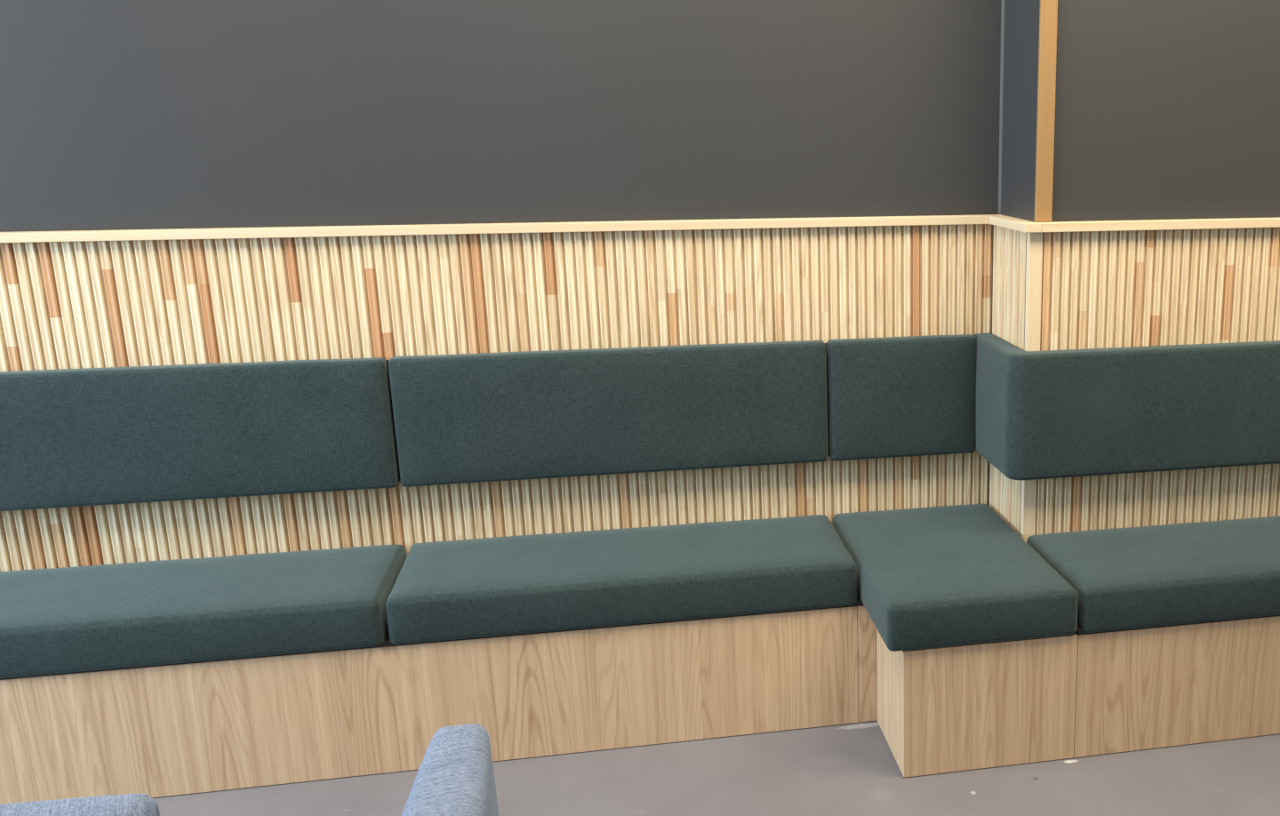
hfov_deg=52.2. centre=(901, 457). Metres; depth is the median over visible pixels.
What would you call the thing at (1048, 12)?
trim
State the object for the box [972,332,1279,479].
cushion
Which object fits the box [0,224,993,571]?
panel
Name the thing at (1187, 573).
seat cushion
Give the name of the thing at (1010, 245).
panel
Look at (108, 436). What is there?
cushion
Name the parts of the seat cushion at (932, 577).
board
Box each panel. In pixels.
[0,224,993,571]
[989,224,1026,535]
[1020,227,1279,542]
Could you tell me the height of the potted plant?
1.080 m
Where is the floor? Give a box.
[152,720,1279,815]
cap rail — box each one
[0,214,988,242]
[984,214,1041,232]
[1039,217,1279,231]
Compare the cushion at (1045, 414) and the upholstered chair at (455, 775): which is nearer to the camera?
the upholstered chair at (455, 775)
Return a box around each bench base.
[0,605,876,804]
[875,627,1078,777]
[1073,616,1279,757]
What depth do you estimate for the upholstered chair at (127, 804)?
1.39 m
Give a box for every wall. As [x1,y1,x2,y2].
[0,0,1001,468]
[1000,0,1279,222]
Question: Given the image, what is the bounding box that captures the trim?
[1034,0,1057,222]
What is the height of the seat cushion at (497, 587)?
0.124 m
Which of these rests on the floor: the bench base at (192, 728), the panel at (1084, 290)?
the bench base at (192, 728)
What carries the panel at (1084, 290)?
attached to the wall at (1165, 109)
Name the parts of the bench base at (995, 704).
panel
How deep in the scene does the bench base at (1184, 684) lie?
3.15 m
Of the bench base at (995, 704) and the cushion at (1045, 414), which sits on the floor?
the bench base at (995, 704)
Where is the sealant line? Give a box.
[998,0,1004,214]
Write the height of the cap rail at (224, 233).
0.023 m
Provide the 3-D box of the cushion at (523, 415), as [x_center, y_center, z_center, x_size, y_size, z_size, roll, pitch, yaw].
[-0.758,-0.125,3.376,1.133,0.338,0.063,-3,15,-13]
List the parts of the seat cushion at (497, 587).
board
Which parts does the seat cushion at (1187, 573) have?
board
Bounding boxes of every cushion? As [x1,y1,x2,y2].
[0,357,400,511]
[0,544,406,679]
[385,514,859,646]
[388,339,828,487]
[825,334,976,461]
[832,504,1077,651]
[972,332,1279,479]
[1026,516,1279,635]
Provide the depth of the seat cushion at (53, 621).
2.93 m
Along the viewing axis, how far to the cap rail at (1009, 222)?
3.29 m
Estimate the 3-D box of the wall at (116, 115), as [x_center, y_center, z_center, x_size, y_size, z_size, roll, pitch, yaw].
[-2.297,-0.764,2.994,5.240,3.000,0.174,-3,15,-13]
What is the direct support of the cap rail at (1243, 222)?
on the panel at (1084, 290)
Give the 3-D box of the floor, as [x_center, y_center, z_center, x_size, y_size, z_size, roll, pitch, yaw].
[-0.525,1.228,1.484,7.800,0.100,4.800,-3,15,-13]
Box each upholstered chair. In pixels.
[0,792,159,815]
[401,723,498,815]
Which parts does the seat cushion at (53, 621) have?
board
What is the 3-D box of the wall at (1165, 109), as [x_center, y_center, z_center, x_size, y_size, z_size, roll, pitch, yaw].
[1.537,-0.956,3.697,2.560,3.000,0.488,-3,15,-13]
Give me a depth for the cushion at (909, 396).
3.52 m

